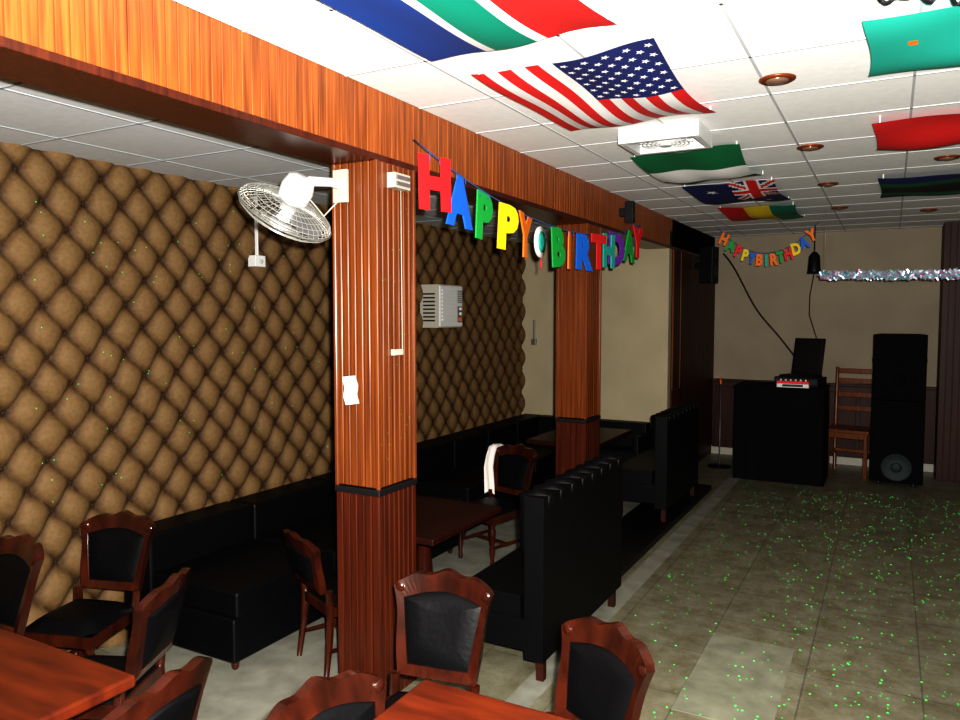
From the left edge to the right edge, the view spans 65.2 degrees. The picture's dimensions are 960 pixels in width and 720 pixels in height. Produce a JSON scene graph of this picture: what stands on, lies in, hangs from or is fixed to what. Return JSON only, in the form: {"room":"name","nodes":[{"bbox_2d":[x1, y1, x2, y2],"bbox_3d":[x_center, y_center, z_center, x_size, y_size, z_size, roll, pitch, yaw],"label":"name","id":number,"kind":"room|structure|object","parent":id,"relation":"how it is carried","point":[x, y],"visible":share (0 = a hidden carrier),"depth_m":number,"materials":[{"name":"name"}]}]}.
{"room":"entertainment venue","nodes":[
{"label":"entertainment venue","id":0,"kind":"room"},
{"bbox_2d":[0,142,525,654],"bbox_3d":[-1.620,0.202,3.984,0.150,2.320,8.400,2,4,29],"label":"wall","id":1,"kind":"structure","parent":0,"point":[252,431],"depth_m":3.87,"materials":[{"name":"brown leather"}]},
{"bbox_2d":[34,201,328,501],"bbox_3d":[-1.212,-0.115,4.550,0.001,1.481,2.989,2,4,29],"label":"light","id":2,"kind":"object","parent":1,"relation":"attached to","point":[35,201],"visible":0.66,"depth_m":3.63,"materials":[{"name":"green"}]},
{"bbox_2d":[248,192,265,266],"bbox_3d":[-1.294,-0.757,4.353,0.074,0.430,0.080,2,4,29],"label":"switch box","id":3,"kind":"object","parent":1,"relation":"attached to","point":[256,260],"visible":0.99,"depth_m":4.35,"materials":[{"name":"grey plastic"}]},
{"bbox_2d":[420,284,461,327],"bbox_3d":[-0.301,-0.433,6.053,0.204,0.340,0.363,2,4,29],"label":"window air conditioner","id":4,"kind":"object","parent":1,"relation":"attached to","point":[440,305],"visible":1,"depth_m":5.92,"materials":[{"name":"beige plastic"}]},
{"bbox_2d":[0,77,555,242],"bbox_3d":[-1.035,-0.979,3.650,1.330,0.083,8.500,2,4,29],"label":"ceiling alcove","id":5,"kind":"structure","parent":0,"point":[34,117],"depth_m":3.21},
{"bbox_2d":[68,453,959,719],"bbox_3d":[1.340,1.434,3.634,5.650,0.102,10.500,2,4,29],"label":"floor","id":6,"kind":"structure","parent":0,"point":[754,596],"depth_m":4.11,"materials":[{"name":"grey tile"}]},
{"bbox_2d":[0,534,43,635],"bbox_3d":[-1.891,1.065,2.757,0.367,0.743,0.482,2,4,29],"label":"dining chair","id":7,"kind":"object","parent":6,"relation":"on","point":[21,557],"visible":0.88,"depth_m":2.83,"materials":[{"name":"brown wood"}]},
{"bbox_2d":[0,628,134,719],"bbox_3d":[-1.519,1.174,1.954,0.930,0.629,0.740,2,4,29],"label":"dining table","id":8,"kind":"object","parent":6,"relation":"on","point":[39,681],"visible":1,"depth_m":2.00,"materials":[{"name":"brown wood"}]},
{"bbox_2d":[24,510,155,656],"bbox_3d":[-1.654,1.053,3.212,0.359,0.713,0.467,1,3,11],"label":"dining chair","id":9,"kind":"object","parent":6,"relation":"on","point":[115,547],"visible":0.74,"depth_m":3.31,"materials":[{"name":"black leather"}]},
{"bbox_2d":[70,568,191,719],"bbox_3d":[-1.258,1.089,2.604,0.467,0.713,0.359,0,3,3],"label":"dining chair","id":10,"kind":"object","parent":6,"relation":"on","point":[156,616],"visible":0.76,"depth_m":2.50,"materials":[{"name":"brown wood"}]},
{"bbox_2d":[102,656,212,719],"bbox_3d":[-0.958,1.120,1.908,0.486,0.738,0.375,1,4,19],"label":"dining chair","id":11,"kind":"object","parent":6,"relation":"on","point":[177,694],"visible":1,"depth_m":1.81,"materials":[{"name":"brown wood"}]},
{"bbox_2d":[124,471,461,669],"bbox_3d":[-0.924,1.060,4.339,0.760,0.560,2.000,2,4,29],"label":"leather sofa","id":12,"kind":"object","parent":6,"relation":"on","point":[243,596],"visible":0.56,"depth_m":3.67,"materials":[{"name":"black leather"}]},
{"bbox_2d":[282,529,337,676],"bbox_3d":[-0.670,1.073,3.457,0.437,0.643,0.348,-3,4,-36],"label":"dining chair","id":13,"kind":"object","parent":6,"relation":"on","point":[319,592],"visible":0.7,"depth_m":3.29,"materials":[{"name":"brown wood"}]},
{"bbox_2d":[266,669,386,719],"bbox_3d":[-0.244,1.148,1.737,0.464,0.703,0.359,3,5,41],"label":"dining chair","id":14,"kind":"object","parent":6,"relation":"on","point":[353,694],"visible":0.98,"depth_m":1.87,"materials":[{"name":"brown wood"}]},
{"bbox_2d":[332,159,416,698],"bbox_3d":[-0.438,0.306,3.171,0.230,2.210,0.280,2,4,29],"label":"wood column","id":15,"kind":"structure","parent":6,"relation":"on","point":[376,445],"depth_m":3.07,"materials":[{"name":"brown wood"}]},
{"bbox_2d":[237,169,348,242],"bbox_3d":[-0.751,-0.603,2.923,0.324,0.304,0.387,2,4,29],"label":"wall fan","id":16,"kind":"object","parent":15,"relation":"attached to","point":[295,191],"visible":1,"depth_m":2.89,"materials":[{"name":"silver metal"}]},
{"bbox_2d":[342,375,358,404],"bbox_3d":[-0.518,0.122,3.023,0.070,0.125,0.027,2,4,29],"label":"paper notice","id":17,"kind":"object","parent":15,"relation":"attached to","point":[350,382],"visible":1,"depth_m":3.03,"materials":[{"name":"white paper"}]},
{"bbox_2d":[391,312,402,355],"bbox_3d":[-0.354,-0.106,3.031,0.045,0.172,0.079,2,4,29],"label":"switch","id":18,"kind":"object","parent":15,"relation":"attached to","point":[393,351],"depth_m":3.09,"materials":[{"name":"beige plastic"}]},
{"bbox_2d":[387,172,409,212],"bbox_3d":[-0.345,-0.671,3.014,0.045,0.156,0.154,2,4,29],"label":"switch","id":19,"kind":"object","parent":15,"relation":"attached to","point":[400,182],"depth_m":3.01,"materials":[{"name":"beige plastic"}]},
{"bbox_2d":[401,217,401,306],"bbox_3d":[-0.337,-0.396,3.044,0.045,0.358,0.005,2,4,29],"label":"switch","id":20,"kind":"object","parent":15,"relation":"attached to","point":[401,217],"depth_m":3.10,"materials":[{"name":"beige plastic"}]},
{"bbox_2d":[385,568,494,709],"bbox_3d":[-0.180,1.098,2.411,0.356,0.723,0.468,1,4,19],"label":"dining chair","id":21,"kind":"object","parent":6,"relation":"on","point":[442,615],"visible":0.93,"depth_m":2.53,"materials":[{"name":"black leather"}]},
{"bbox_2d":[416,495,500,571],"bbox_3d":[-0.290,1.084,3.884,0.550,0.574,0.690,2,4,29],"label":"dining table","id":22,"kind":"object","parent":6,"relation":"on","point":[438,520],"visible":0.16,"depth_m":3.84,"materials":[{"name":"brown wood"}]},
{"bbox_2d":[373,680,570,719],"bbox_3d":[-0.088,1.198,1.611,0.530,0.624,0.710,2,4,29],"label":"dining table","id":23,"kind":"object","parent":6,"relation":"on","point":[428,700],"visible":1,"depth_m":1.87,"materials":[{"name":"brown wood"}]},
{"bbox_2d":[458,444,537,564],"bbox_3d":[0.120,0.942,4.975,0.367,0.723,0.476,3,5,44],"label":"dining chair","id":24,"kind":"object","parent":6,"relation":"on","point":[514,465],"visible":0.82,"depth_m":5.00,"materials":[{"name":"brown wood"}]},
{"bbox_2d":[484,443,502,494],"bbox_3d":[0.102,0.744,5.180,0.101,0.347,0.132,3,5,44],"label":"towel","id":25,"kind":"object","parent":24,"relation":"on","point":[489,461],"visible":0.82,"depth_m":5.14,"materials":[{"name":"white fabric"}]},
{"bbox_2d":[416,414,650,536],"bbox_3d":[0.479,0.921,6.314,1.320,0.600,2.320,2,4,29],"label":"leather sofa","id":26,"kind":"object","parent":6,"relation":"on","point":[452,464],"visible":0.38,"depth_m":6.33,"materials":[{"name":"black leather"}]},
{"bbox_2d":[472,454,622,681],"bbox_3d":[0.352,0.951,3.764,0.423,0.843,1.070,2,4,29],"label":"bench","id":27,"kind":"object","parent":6,"relation":"on","point":[566,564],"visible":0.94,"depth_m":3.41,"materials":[{"name":"black leather"}]},
{"bbox_2d":[555,223,601,475],"bbox_3d":[0.684,0.183,5.215,0.230,2.210,0.290,2,4,29],"label":"wood column","id":28,"kind":"structure","parent":6,"relation":"on","point":[578,292],"depth_m":5.10,"materials":[{"name":"brown wood"}]},
{"bbox_2d":[526,427,630,447],"bbox_3d":[0.794,0.916,5.930,0.560,0.664,0.850,2,4,29],"label":"dining table","id":29,"kind":"object","parent":6,"relation":"on","point":[607,435],"visible":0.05,"depth_m":5.80,"materials":[{"name":"brown wood"}]},
{"bbox_2d":[545,616,654,719],"bbox_3d":[0.210,1.123,2.073,0.472,0.713,0.367,-2,4,-31],"label":"dining chair","id":30,"kind":"object","parent":6,"relation":"on","point":[605,672],"visible":0.99,"depth_m":2.14,"materials":[{"name":"brown wood"}]},
{"bbox_2d":[505,474,740,707],"bbox_3d":[1.088,1.314,4.793,0.110,0.003,7.300,2,4,29],"label":"trim","id":31,"kind":"structure","parent":6,"relation":"on","point":[530,690],"depth_m":4.47,"materials":[{"name":"tile"}]},
{"bbox_2d":[621,484,711,576],"bbox_3d":[1.278,1.237,5.729,0.380,0.045,2.830,2,4,29],"label":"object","id":32,"kind":"structure","parent":6,"relation":"on","point":[642,527],"depth_m":5.58,"materials":[{"name":"black stone"}]},
{"bbox_2d":[622,400,698,521],"bbox_3d":[1.465,0.777,6.124,0.423,0.823,1.050,2,4,29],"label":"bench","id":33,"kind":"object","parent":32,"relation":"on","point":[660,475],"visible":0.98,"depth_m":5.74,"materials":[{"name":"black leather"}]},
{"bbox_2d":[670,249,681,406],"bbox_3d":[1.776,0.064,7.207,0.230,2.210,0.300,2,4,29],"label":"wood column","id":34,"kind":"structure","parent":6,"relation":"on","point":[674,394],"depth_m":7.04,"materials":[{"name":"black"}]},
{"bbox_2d":[707,378,730,468],"bbox_3d":[2.530,0.656,7.903,0.240,0.944,0.240,2,4,29],"label":"microphone stand","id":35,"kind":"object","parent":6,"relation":"on","point":[719,465],"visible":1,"depth_m":7.89,"materials":[{"name":"black metal"}]},
{"bbox_2d":[671,633,794,719],"bbox_3d":[1.143,1.403,3.323,0.380,0.002,0.830,2,4,29],"label":"tile","id":36,"kind":"object","parent":6,"relation":"on","point":[709,692],"depth_m":3.28,"materials":[{"name":"tile"}]},
{"bbox_2d":[733,381,829,486],"bbox_3d":[2.975,0.701,7.405,0.827,0.915,0.570,2,4,29],"label":"table","id":37,"kind":"object","parent":6,"relation":"on","point":[781,434],"visible":0.93,"depth_m":7.16,"materials":[{"name":"black fabric"}]},
{"bbox_2d":[777,379,809,387],"bbox_3d":[2.986,0.220,7.146,0.280,0.076,0.142,2,4,29],"label":"mixer","id":38,"kind":"object","parent":37,"relation":"on","point":[790,383],"visible":1,"depth_m":7.09,"materials":[{"name":"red plastic"}]},
{"bbox_2d":[775,376,826,386],"bbox_3d":[3.136,0.204,7.337,0.400,0.085,0.281,3,5,41],"label":"amplifier","id":39,"kind":"object","parent":37,"relation":"on","point":[819,381],"visible":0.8,"depth_m":7.21,"materials":[{"name":"black plastic"}]},
{"bbox_2d":[780,338,825,377],"bbox_3d":[3.169,-0.025,7.352,0.306,0.370,0.320,-3,5,-41],"label":"laptop","id":40,"kind":"object","parent":39,"relation":"on","point":[808,358],"visible":1,"depth_m":7.40,"materials":[{"name":"black plastic"}]},
{"bbox_2d":[635,489,959,719],"bbox_3d":[2.591,1.347,4.195,3.008,0.001,5.298,2,4,29],"label":"dots","id":41,"kind":"object","parent":6,"relation":"on","point":[804,489],"visible":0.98,"depth_m":4.14,"materials":[{"name":"green"}]},
{"bbox_2d":[828,367,872,478],"bbox_3d":[3.741,0.617,7.561,0.401,1.064,0.470,3,4,37],"label":"wooden chair","id":42,"kind":"object","parent":6,"relation":"on","point":[836,430],"visible":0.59,"depth_m":7.64,"materials":[{"name":"red wood"}]},
{"bbox_2d":[869,333,927,486],"bbox_3d":[3.977,0.464,7.137,0.450,1.420,0.431,2,4,29],"label":"speaker stack","id":43,"kind":"object","parent":6,"relation":"on","point":[899,377],"visible":1,"depth_m":6.96,"materials":[{"name":"black plastic"}]},
{"bbox_2d":[933,222,959,481],"bbox_3d":[4.665,-0.077,7.311,0.330,2.480,0.390,2,4,29],"label":"pilaster","id":44,"kind":"object","parent":6,"relation":"on","point":[946,467],"visible":1,"depth_m":7.19,"materials":[{"name":"brown wood"}]},
{"bbox_2d":[174,0,959,237],"bbox_3d":[2.020,-1.111,3.108,4.100,0.083,10.500,2,4,29],"label":"ceiling","id":45,"kind":"structure","parent":0,"point":[718,51],"depth_m":2.96,"materials":[{"name":"tile"}]},
{"bbox_2d":[0,0,714,255],"bbox_3d":[0.102,-0.995,4.110,0.231,0.275,10.400,2,4,29],"label":"ceiling beam","id":46,"kind":"structure","parent":45,"relation":"attached to","point":[171,61],"depth_m":2.42,"materials":[{"name":"brown wood"}]},
{"bbox_2d":[619,201,635,222],"bbox_3d":[1.062,-1.065,5.407,0.110,0.151,0.059,2,4,29],"label":"wall speaker","id":47,"kind":"object","parent":46,"relation":"attached to","point":[628,212],"visible":1,"depth_m":5.38,"materials":[{"name":"black plastic"}]},
{"bbox_2d":[319,0,615,60],"bbox_3d":[-0.154,-0.971,1.882,0.650,0.057,1.150,2,4,29],"label":"flag","id":48,"kind":"object","parent":45,"relation":"attached to","point":[434,30],"visible":1,"depth_m":2.15,"materials":[{"name":"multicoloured fabric"}]},
{"bbox_2d":[413,139,642,271],"bbox_3d":[0.503,-0.743,4.421,0.110,0.457,3.204,2,4,27],"label":"banner","id":49,"kind":"object","parent":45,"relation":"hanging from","point":[458,204],"visible":1,"depth_m":3.73,"materials":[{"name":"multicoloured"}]},
{"bbox_2d":[471,36,714,130],"bbox_3d":[0.487,-1.031,2.937,0.660,0.063,0.960,2,4,29],"label":"flag","id":50,"kind":"object","parent":45,"relation":"attached to","point":[630,83],"visible":1,"depth_m":2.78,"materials":[{"name":"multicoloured fabric"}]},
{"bbox_2d":[618,120,712,155],"bbox_3d":[0.898,-1.069,3.624,0.380,0.070,0.300,2,4,29],"label":"ventilator","id":51,"kind":"object","parent":45,"relation":"attached to","point":[693,134],"depth_m":3.55,"materials":[{"name":"white plastic"}]},
{"bbox_2d":[630,141,762,183],"bbox_3d":[1.290,-1.100,4.349,0.570,0.094,0.930,2,4,29],"label":"flag","id":52,"kind":"object","parent":45,"relation":"attached to","point":[727,161],"visible":0.99,"depth_m":4.14,"materials":[{"name":"green fabric"}]},
{"bbox_2d":[682,177,789,204],"bbox_3d":[1.846,-1.173,5.342,0.590,0.068,0.950,2,4,29],"label":"flag","id":53,"kind":"object","parent":45,"relation":"attached to","point":[751,190],"visible":1,"depth_m":5.15,"materials":[{"name":"blue fabric"}]},
{"bbox_2d":[718,201,804,220],"bbox_3d":[2.410,-1.235,6.370,0.590,0.067,0.900,2,4,29],"label":"flag","id":54,"kind":"object","parent":45,"relation":"attached to","point":[758,212],"visible":1,"depth_m":6.19,"materials":[{"name":"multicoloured fabric"}]},
{"bbox_2d":[716,221,818,265],"bbox_3d":[2.766,-1.116,7.267,0.944,0.416,0.006,2,4,29],"label":"garland","id":55,"kind":"object","parent":45,"relation":"hanging from","point":[791,252],"visible":1,"depth_m":7.25,"materials":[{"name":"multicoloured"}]},
{"bbox_2d":[759,73,795,85],"bbox_3d":[1.114,-1.044,2.810,0.132,0.021,0.132,2,4,29],"label":"recessed light","id":56,"kind":"object","parent":45,"relation":"in","point":[777,79],"visible":1,"depth_m":2.78,"materials":[{"name":"orange metal"}]},
{"bbox_2d":[797,144,823,150],"bbox_3d":[1.738,-1.112,3.948,0.132,0.021,0.132,2,4,29],"label":"recessed light","id":57,"kind":"object","parent":45,"relation":"in","point":[809,147],"visible":1,"depth_m":3.92,"materials":[{"name":"orange metal"}]},
{"bbox_2d":[807,226,820,337],"bbox_3d":[3.351,-0.767,7.504,0.130,1.136,0.369,2,4,29],"label":"spotlight","id":58,"kind":"object","parent":45,"relation":"hanging from","point":[814,266],"visible":0.94,"depth_m":7.35,"materials":[{"name":"black plastic"}]},
{"bbox_2d":[817,182,838,186],"bbox_3d":[2.348,-1.178,5.060,0.132,0.021,0.132,2,4,29],"label":"recessed light","id":59,"kind":"object","parent":45,"relation":"in","point":[826,184],"visible":1,"depth_m":5.03,"materials":[{"name":"orange metal"}]},
{"bbox_2d":[831,206,847,209],"bbox_3d":[2.963,-1.246,6.181,0.132,0.021,0.132,2,4,29],"label":"recessed light","id":60,"kind":"object","parent":45,"relation":"in","point":[840,207],"visible":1,"depth_m":6.15,"materials":[{"name":"orange metal"}]},
{"bbox_2d":[818,229,959,280],"bbox_3d":[3.913,-0.917,5.680,2.466,0.618,0.094,2,4,29],"label":"tinsel garland","id":61,"kind":"object","parent":45,"relation":"hanging from","point":[830,275],"visible":1,"depth_m":6.02,"materials":[{"name":"silver metal"}]},
{"bbox_2d":[862,6,959,76],"bbox_3d":[1.692,-0.987,2.222,0.980,0.065,0.620,2,4,29],"label":"flag","id":62,"kind":"object","parent":45,"relation":"attached to","point":[926,40],"visible":1,"depth_m":2.30,"materials":[{"name":"teal fabric"}]},
{"bbox_2d":[872,114,959,149],"bbox_3d":[2.345,-1.050,3.414,0.980,0.082,0.700,2,4,29],"label":"flag","id":63,"kind":"object","parent":45,"relation":"attached to","point":[935,131],"visible":1,"depth_m":3.45,"materials":[{"name":"red fabric"}]},
{"bbox_2d":[878,174,959,197],"bbox_3d":[3.151,-1.149,4.884,0.980,0.060,0.900,2,4,29],"label":"striped flag","id":64,"kind":"object","parent":45,"relation":"attached to","point":[948,184],"visible":1,"depth_m":4.88,"materials":[{"name":"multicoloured fabric"}]},
{"bbox_2d":[878,0,959,5],"bbox_3d":[1.300,-0.983,2.001,0.459,0.047,0.111,1,4,14],"label":"paper streamer","id":65,"kind":"object","parent":45,"relation":"attached to","point":[954,2],"visible":1,"depth_m":2.03,"materials":[{"name":"black paper"}]},
{"bbox_2d":[920,209,937,211],"bbox_3d":[3.773,-1.253,6.307,0.132,0.021,0.132,2,4,29],"label":"recessed light","id":66,"kind":"object","parent":45,"relation":"in","point":[922,210],"visible":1,"depth_m":6.28,"materials":[{"name":"orange metal"}]},
{"bbox_2d":[934,155,959,160],"bbox_3d":[2.620,-1.127,4.206,0.132,0.021,0.132,2,4,29],"label":"recessed light","id":67,"kind":"object","parent":45,"relation":"in","point":[944,157],"visible":1,"depth_m":4.18,"materials":[{"name":"orange metal"}]},
{"bbox_2d":[522,231,671,422],"bbox_3d":[1.079,-0.024,7.344,1.550,2.370,0.100,2,4,29],"label":"wall","id":68,"kind":"structure","parent":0,"point":[636,299],"depth_m":7.13,"materials":[{"name":"beige paint"}]},
{"bbox_2d":[531,320,536,344],"bbox_3d":[0.543,-0.277,7.549,0.050,0.250,0.030,2,4,29],"label":"wall socket","id":69,"kind":"object","parent":68,"relation":"attached to","point":[533,341],"depth_m":7.55,"materials":[{"name":"grey plastic"}]},
{"bbox_2d":[670,220,714,461],"bbox_3d":[2.224,-0.116,7.910,0.112,2.485,2.000,2,4,29],"label":"wall","id":70,"kind":"structure","parent":0,"point":[696,360],"depth_m":7.78,"materials":[{"name":"brown wood"}]},
{"bbox_2d":[695,246,718,283],"bbox_3d":[2.273,-0.954,7.556,0.226,0.360,0.140,3,5,44],"label":"wall speaker","id":71,"kind":"object","parent":70,"relation":"attached to","point":[708,265],"depth_m":7.48},
{"bbox_2d":[711,227,941,463],"bbox_3d":[4.517,-0.106,7.738,4.100,2.485,0.100,2,4,29],"label":"wall","id":72,"kind":"structure","parent":0,"point":[846,313],"depth_m":8.08,"materials":[{"name":"beige paint"}]},
{"bbox_2d":[723,253,793,355],"bbox_3d":[3.113,-0.628,8.390,0.795,1.162,0.028,2,4,29],"label":"cable","id":73,"kind":"object","parent":72,"relation":"attached to","point":[727,258],"visible":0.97,"depth_m":8.40,"materials":[{"name":"black rubber"}]},
{"bbox_2d":[711,446,933,471],"bbox_3d":[4.443,1.097,7.768,3.990,0.080,0.045,2,4,29],"label":"baseboard","id":74,"kind":"structure","parent":72,"relation":"attached to","point":[714,449],"depth_m":8.03,"materials":[{"name":"beige plastic"}]},
{"bbox_2d":[712,378,935,463],"bbox_3d":[3.661,0.638,8.166,2.210,0.790,0.050,2,4,29],"label":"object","id":75,"kind":"structure","parent":72,"relation":"attached to","point":[845,417],"depth_m":8.03,"materials":[{"name":"brown wood"}]}
]}

